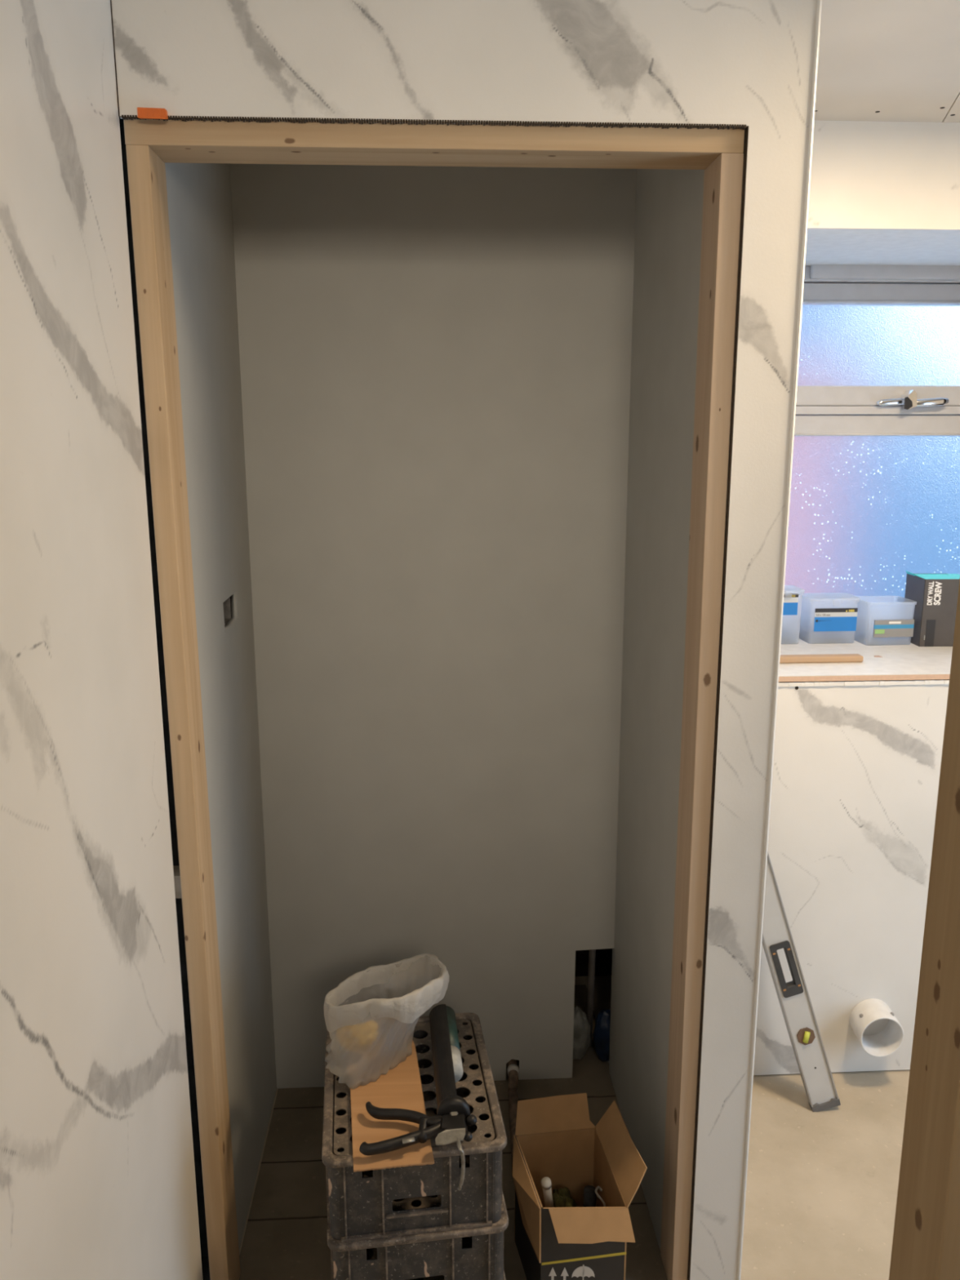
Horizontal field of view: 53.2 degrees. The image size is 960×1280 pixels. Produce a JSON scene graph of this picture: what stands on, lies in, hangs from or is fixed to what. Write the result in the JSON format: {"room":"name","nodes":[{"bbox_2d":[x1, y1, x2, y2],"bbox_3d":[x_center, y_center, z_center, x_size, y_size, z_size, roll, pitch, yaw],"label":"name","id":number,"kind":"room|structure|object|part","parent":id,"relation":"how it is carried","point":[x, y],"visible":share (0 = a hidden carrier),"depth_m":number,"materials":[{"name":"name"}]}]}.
{"room":"building under construction","nodes":[
{"label":"building under construction","id":0,"kind":"room"},
{"bbox_2d":[0,0,276,1279],"bbox_3d":[-0.513,0.134,1.663,0.081,2.201,1.850,-1,12,-3],"label":"wall","id":1,"kind":"structure","parent":0,"point":[98,1180],"depth_m":1.23,"materials":[{"name":"stone"}]},
{"bbox_2d":[110,0,119,115],"bbox_3d":[-0.495,-0.815,1.298,0.001,0.195,0.005,-1,12,-3],"label":"trim","id":2,"kind":"structure","parent":1,"relation":"attached to","point":[110,0],"depth_m":1.30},
{"bbox_2d":[222,596,231,625],"bbox_3d":[-0.515,-0.055,1.868,0.033,0.053,0.123,-1,12,-3],"label":"box","id":3,"kind":"object","parent":1,"relation":"attached to","point":[227,606],"visible":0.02,"depth_m":1.93,"materials":[{"name":"metal"}]},
{"bbox_2d":[230,163,636,1088],"bbox_3d":[0.836,-0.011,2.443,3.320,2.241,0.527,-1,12,-3],"label":"wall","id":4,"kind":"structure","parent":0,"point":[435,362],"depth_m":2.10,"materials":[{"name":"grey paint"}]},
{"bbox_2d":[111,0,817,1279],"bbox_3d":[-0.012,0.150,1.529,0.967,2.181,0.010,-1,12,-3],"label":"wall","id":5,"kind":"structure","parent":0,"point":[749,63],"depth_m":1.34,"materials":[{"name":"stone"}]},
{"bbox_2d":[137,106,168,119],"bbox_3d":[-0.447,-0.719,1.312,0.040,0.014,0.015,-1,12,-3],"label":"plastic packer","id":6,"kind":"object","parent":5,"relation":"attached to","point":[142,113],"visible":1,"depth_m":1.30,"materials":[{"name":"orange plastic"}]},
{"bbox_2d":[173,865,182,898],"bbox_3d":[-0.512,0.409,1.623,0.042,0.040,0.040,-1,12,-3],"label":"timber noggin","id":7,"kind":"object","parent":5,"relation":"attached to","point":[175,868],"visible":0.21,"depth_m":1.60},
{"bbox_2d":[123,118,744,1279],"bbox_3d":[-0.058,0.235,1.595,0.874,1.990,0.089,-1,12,-3],"label":"door frame","id":8,"kind":"structure","parent":5,"relation":"attached to","point":[150,144],"depth_m":1.48,"materials":[{"name":"brown wood"}]},
{"bbox_2d":[121,115,746,129],"bbox_3d":[-0.057,-0.725,1.343,0.871,0.004,0.008,-1,12,-3],"label":"trim","id":9,"kind":"structure","parent":5,"relation":"attached to","point":[620,125],"depth_m":1.34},
{"bbox_2d":[687,125,748,1279],"bbox_3d":[0.383,0.241,1.570,0.002,1.986,0.009,-1,12,-3],"label":"trim","id":10,"kind":"structure","parent":5,"relation":"attached to","point":[747,127],"depth_m":1.53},
{"bbox_2d":[737,0,822,1279],"bbox_3d":[0.473,0.143,1.562,0.007,2.181,0.033,-1,12,-3],"label":"trim","id":11,"kind":"structure","parent":5,"relation":"attached to","point":[819,2],"depth_m":1.50,"materials":[{"name":"white plastic"}]},
{"bbox_2d":[239,975,910,1279],"bbox_3d":[0.932,1.420,0.914,3.320,0.063,4.110,-1,12,-3],"label":"floor","id":12,"kind":"structure","parent":0,"point":[822,1186],"depth_m":2.04,"materials":[{"name":"beige tile"}]},
{"bbox_2d":[362,1155,506,1279],"bbox_3d":[-0.121,1.138,1.757,0.294,0.149,0.370,-2,12,-8],"label":"crate","id":13,"kind":"object","parent":12,"relation":"on","point":[416,1203],"visible":0.03,"depth_m":1.70,"materials":[{"name":"plastic"}]},
{"bbox_2d":[327,1083,508,1279],"bbox_3d":[-0.122,0.991,1.728,0.294,0.149,0.370,-2,12,-8],"label":"crate","id":14,"kind":"object","parent":13,"relation":"on","point":[405,1257],"visible":0.18,"depth_m":1.55,"materials":[{"name":"plastic"}]},
{"bbox_3d":[-0.122,0.923,1.714,0.258,0.003,0.334,-2,12,-8],"label":"plate","id":15,"kind":"part","parent":14,"relation":"part of","materials":[{"name":"grey plastic"}]},
{"bbox_2d":[321,1012,506,1242],"bbox_3d":[-0.125,0.843,1.700,0.294,0.149,0.370,-2,12,-8],"label":"crate","id":16,"kind":"object","parent":14,"relation":"on","point":[359,1208],"visible":0.56,"depth_m":1.54,"materials":[{"name":"plastic"}]},
{"bbox_2d":[350,1040,434,1172],"bbox_3d":[-0.170,0.766,1.688,0.130,0.004,0.448,-2,12,-11],"label":"plywood offcut","id":17,"kind":"object","parent":16,"relation":"on","point":[401,1087],"visible":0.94,"depth_m":1.58,"materials":[{"name":"brown wood"}]},
{"bbox_2d":[323,953,448,1088],"bbox_3d":[-0.168,0.665,1.724,0.227,0.176,0.204,-1,12,-3],"label":"bag","id":18,"kind":"object","parent":17,"relation":"on","point":[371,1016],"visible":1,"depth_m":1.67,"materials":[{"name":"grey plastic"}]},
{"bbox_3d":[-0.125,0.775,1.686,0.258,0.003,0.334,-2,12,-8],"label":"plate","id":19,"kind":"part","parent":16,"relation":"part of","materials":[{"name":"grey plastic"}]},
{"bbox_2d":[359,1004,476,1191],"bbox_3d":[-0.102,0.780,1.639,0.184,0.117,0.370,-1,12,-3],"label":"gun","id":20,"kind":"object","parent":16,"relation":"on","point":[453,1116],"visible":1,"depth_m":1.55,"materials":[{"name":"black metal"}]},
{"bbox_3d":[-0.111,0.776,1.487,0.019,0.004,0.009,-3,12,-15],"label":"rivet plate","id":21,"kind":"part","parent":20,"relation":"part of","materials":[{"name":"metal"}]},
{"bbox_3d":[-0.045,0.769,1.485,0.048,0.004,0.032,-1,12,-3],"label":"release plate","id":22,"kind":"part","parent":20,"relation":"part of","materials":[{"name":"metal"}]},
{"bbox_3d":[-0.049,0.786,1.638,0.015,0.105,0.359,-2,12,-7],"label":"plunger rod","id":23,"kind":"part","parent":20,"relation":"part of","materials":[{"name":"metal"}]},
{"bbox_2d":[506,1059,519,1169],"bbox_3d":[0.082,1.088,2.231,0.030,0.055,0.351,0,12,-1],"label":"pipe stub","id":24,"kind":"object","parent":12,"relation":"on","point":[513,1069],"visible":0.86,"depth_m":2.28,"materials":[{"name":"grey plastic"}]},
{"bbox_2d":[512,1093,647,1279],"bbox_3d":[0.175,1.056,1.782,0.230,0.297,0.258,-1,12,-3],"label":"cardboard box","id":25,"kind":"object","parent":12,"relation":"on","point":[555,1138],"visible":1,"depth_m":1.77,"materials":[{"name":"brown cardboard"}]},
{"bbox_2d":[541,1177,553,1207],"bbox_3d":[0.126,1.031,1.771,0.018,0.103,0.049,4,13,20],"label":"tube","id":26,"kind":"object","parent":25,"relation":"in","point":[546,1184],"visible":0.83,"depth_m":1.75,"materials":[{"name":"white plastic"}]},
{"bbox_2d":[551,1186,577,1207],"bbox_3d":[0.154,1.111,1.824,0.068,0.152,0.082,-1,12,-3],"label":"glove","id":27,"kind":"object","parent":25,"relation":"in","point":[561,1197],"visible":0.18,"depth_m":1.80,"materials":[{"name":"green fabric"}]},
{"bbox_2d":[583,1185,605,1207],"bbox_3d":[0.221,1.112,1.821,0.025,0.162,0.071,-7,14,-29],"label":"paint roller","id":28,"kind":"object","parent":25,"relation":"in","point":[590,1192],"visible":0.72,"depth_m":1.82,"materials":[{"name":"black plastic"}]},
{"bbox_3d":[0.225,1.050,1.795,0.016,0.032,0.044,-2,12,-11],"label":"roller arm","id":29,"kind":"part","parent":28,"relation":"part of","materials":[{"name":"silver metal"}]},
{"bbox_2d":[573,1005,590,1059],"bbox_3d":[0.240,0.990,2.418,0.076,0.148,0.059,-1,12,-3],"label":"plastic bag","id":30,"kind":"object","parent":12,"relation":"on","point":[581,1031],"visible":0.62,"depth_m":2.40,"materials":[{"name":"white plastic"}]},
{"bbox_2d":[586,949,595,1046],"bbox_3d":[0.274,0.886,2.481,0.280,0.346,0.039,-1,12,-3],"label":"pipe","id":31,"kind":"object","parent":12,"relation":"on","point":[592,953],"visible":0.22,"depth_m":2.47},
{"bbox_2d":[592,1008,610,1062],"bbox_3d":[0.316,0.994,2.413,0.063,0.143,0.053,-1,12,-3],"label":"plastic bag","id":32,"kind":"object","parent":12,"relation":"on","point":[601,1035],"visible":0.62,"depth_m":2.39,"materials":[{"name":"blue plastic"}]},
{"bbox_2d":[761,851,840,1111],"bbox_3d":[0.667,0.629,2.213,0.377,0.977,0.044,3,12,15],"label":"spirit level","id":33,"kind":"object","parent":12,"relation":"on","point":[793,997],"visible":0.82,"depth_m":2.23,"materials":[{"name":"metal"}]},
{"bbox_2d":[888,579,959,1279],"bbox_3d":[0.475,0.274,0.933,0.038,2.181,0.090,-1,12,-3],"label":"timber post","id":34,"kind":"object","parent":12,"relation":"on","point":[926,1242],"visible":1,"depth_m":0.96,"materials":[{"name":"brown wood"}]},
{"bbox_2d":[608,168,704,1250],"bbox_3d":[0.341,0.069,1.906,0.012,2.177,0.553,-1,12,-3],"label":"wall","id":35,"kind":"structure","parent":0,"point":[669,202],"depth_m":1.86,"materials":[{"name":"grey paint"}]},
{"bbox_2d":[753,684,948,1075],"bbox_3d":[0.821,0.591,2.293,0.740,0.997,0.010,-1,12,-3],"label":"wall","id":36,"kind":"structure","parent":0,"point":[856,769],"depth_m":2.27,"materials":[{"name":"stone"}]},
{"bbox_2d":[777,679,949,686],"bbox_3d":[0.840,0.098,2.190,0.700,0.010,0.017,-1,12,-3],"label":"trim","id":37,"kind":"structure","parent":36,"relation":"attached to","point":[823,683],"depth_m":2.19,"materials":[{"name":"white plastic"}]},
{"bbox_2d":[778,674,950,681],"bbox_3d":[1.033,0.035,2.424,1.190,0.012,0.483,-1,12,-3],"label":"trim","id":38,"kind":"structure","parent":36,"relation":"attached to","point":[918,677],"depth_m":2.18,"materials":[{"name":"brown wood"}]},
{"bbox_2d":[778,638,952,676],"bbox_3d":[1.033,0.028,2.423,1.190,0.002,0.483,-1,12,-3],"label":"window sill","id":39,"kind":"structure","parent":36,"relation":"on","point":[911,659],"depth_m":2.31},
{"bbox_2d":[781,585,804,644],"bbox_3d":[0.790,-0.065,2.523,0.095,0.146,0.094,-1,12,-3],"label":"tub","id":40,"kind":"object","parent":39,"relation":"on","point":[793,596],"visible":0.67,"depth_m":2.49,"materials":[{"name":"white"}]},
{"bbox_3d":[0.790,-0.133,2.511,0.095,0.007,0.090,-1,12,-3],"label":"lid","id":41,"kind":"part","parent":40,"relation":"part of","materials":[{"name":"white"}]},
{"bbox_2d":[779,653,863,663],"bbox_3d":[0.790,0.045,2.300,0.253,0.016,0.030,-1,12,-3],"label":"batten","id":42,"kind":"object","parent":39,"relation":"on","point":[824,658],"visible":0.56,"depth_m":2.29,"materials":[{"name":"brown wood"}]},
{"bbox_2d":[799,592,860,644],"bbox_3d":[0.918,-0.056,2.532,0.134,0.123,0.094,-1,12,-3],"label":"tub","id":43,"kind":"object","parent":39,"relation":"on","point":[826,618],"visible":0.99,"depth_m":2.50,"materials":[{"name":"white"}]},
{"bbox_3d":[0.918,-0.113,2.522,0.134,0.007,0.090,-1,12,-3],"label":"lid","id":44,"kind":"part","parent":43,"relation":"part of","materials":[{"name":"white"}]},
{"bbox_2d":[853,595,916,645],"bbox_3d":[1.056,-0.050,2.522,0.132,0.115,0.108,-1,12,-5],"label":"tub","id":45,"kind":"object","parent":39,"relation":"on","point":[882,620],"visible":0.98,"depth_m":2.47,"materials":[{"name":"white"}]},
{"bbox_2d":[904,570,959,646],"bbox_3d":[1.183,-0.083,2.503,0.117,0.184,0.106,0,12,-1],"label":"carton","id":46,"kind":"object","parent":39,"relation":"on","point":[935,595],"visible":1,"depth_m":2.46,"materials":[{"name":"black cardboard"}]},
{"bbox_2d":[849,998,903,1057],"bbox_3d":[0.961,0.936,2.338,0.121,0.113,0.118,-1,12,-3],"label":"pipe","id":47,"kind":"object","parent":36,"relation":"attached to","point":[888,1041],"visible":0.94,"depth_m":2.32,"materials":[{"name":"white plastic"}]},
{"bbox_2d":[784,264,959,597],"bbox_3d":[1.129,-0.491,2.525,0.975,0.972,0.092,-1,12,-3],"label":"window","id":48,"kind":"structure","parent":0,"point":[875,491],"depth_m":2.52,"materials":[{"name":"glass"}]},
{"bbox_3d":[1.127,-0.305,2.593,0.915,0.491,0.006,-1,12,-3],"label":"pane","id":49,"kind":"part","parent":48,"relation":"part of","materials":[{"name":"clear glass"}]},
{"bbox_3d":[1.127,-0.566,2.533,0.975,0.054,0.045,-1,12,-3],"label":"frame","id":50,"kind":"part","parent":48,"relation":"part of","materials":[{"name":"plastic"}]},
{"bbox_3d":[1.127,-0.639,2.516,0.975,0.050,0.049,-1,12,-3],"label":"sash","id":51,"kind":"part","parent":48,"relation":"part of","materials":[{"name":"plastic"}]},
{"bbox_3d":[1.127,-0.603,2.521,0.975,0.021,0.055,-1,12,-3],"label":"frame","id":52,"kind":"part","parent":48,"relation":"part of","materials":[{"name":"plastic"}]},
{"bbox_3d":[1.127,-0.765,2.497,0.915,0.213,0.006,-1,12,-3],"label":"pane","id":53,"kind":"part","parent":48,"relation":"part of","materials":[{"name":"clear glass"}]},
{"bbox_3d":[1.127,-0.888,2.467,0.975,0.049,0.043,-1,12,-3],"label":"sash","id":54,"kind":"part","parent":48,"relation":"part of","materials":[{"name":"plastic"}]},
{"bbox_3d":[1.127,-0.931,2.452,0.975,0.037,0.055,-1,12,-3],"label":"frame","id":55,"kind":"part","parent":48,"relation":"part of","materials":[{"name":"plastic"}]},
{"bbox_2d":[809,264,959,279],"bbox_3d":[1.172,-0.937,2.419,0.689,0.055,0.016,-1,12,-3],"label":"vent","id":56,"kind":"object","parent":48,"relation":"attached to","point":[817,272],"depth_m":2.41,"materials":[{"name":"plastic"}]},
{"bbox_3d":[1.060,-0.613,2.472,0.076,0.020,0.011,-1,12,-3],"label":"handle plate","id":57,"kind":"part","parent":48,"relation":"part of","materials":[{"name":"silver metal"}]},
{"bbox_3d":[1.153,-0.611,2.463,0.102,0.022,0.012,0,12,-1],"label":"handle lever","id":58,"kind":"part","parent":48,"relation":"part of","materials":[{"name":"silver metal"}]},
{"bbox_2d":[807,120,959,230],"bbox_3d":[1.468,-0.483,2.104,2.040,1.181,0.010,-1,12,-3],"label":"wall","id":59,"kind":"structure","parent":0,"point":[865,175],"depth_m":1.97,"materials":[{"name":"paint"}]},
{"bbox_2d":[804,229,959,266],"bbox_3d":[1.138,-0.911,2.241,0.975,0.010,0.467,-1,12,-3],"label":"window reveal","id":60,"kind":"object","parent":59,"relation":"attached to","point":[824,246],"depth_m":2.18,"materials":[{"name":"paint"}]},
{"bbox_2d":[814,0,959,122],"bbox_3d":[0.928,-0.757,0.460,3.320,0.030,4.110,-1,12,-3],"label":"ceiling","id":61,"kind":"structure","parent":0,"point":[879,60],"depth_m":1.64,"materials":[{"name":"white paint"}]}
]}

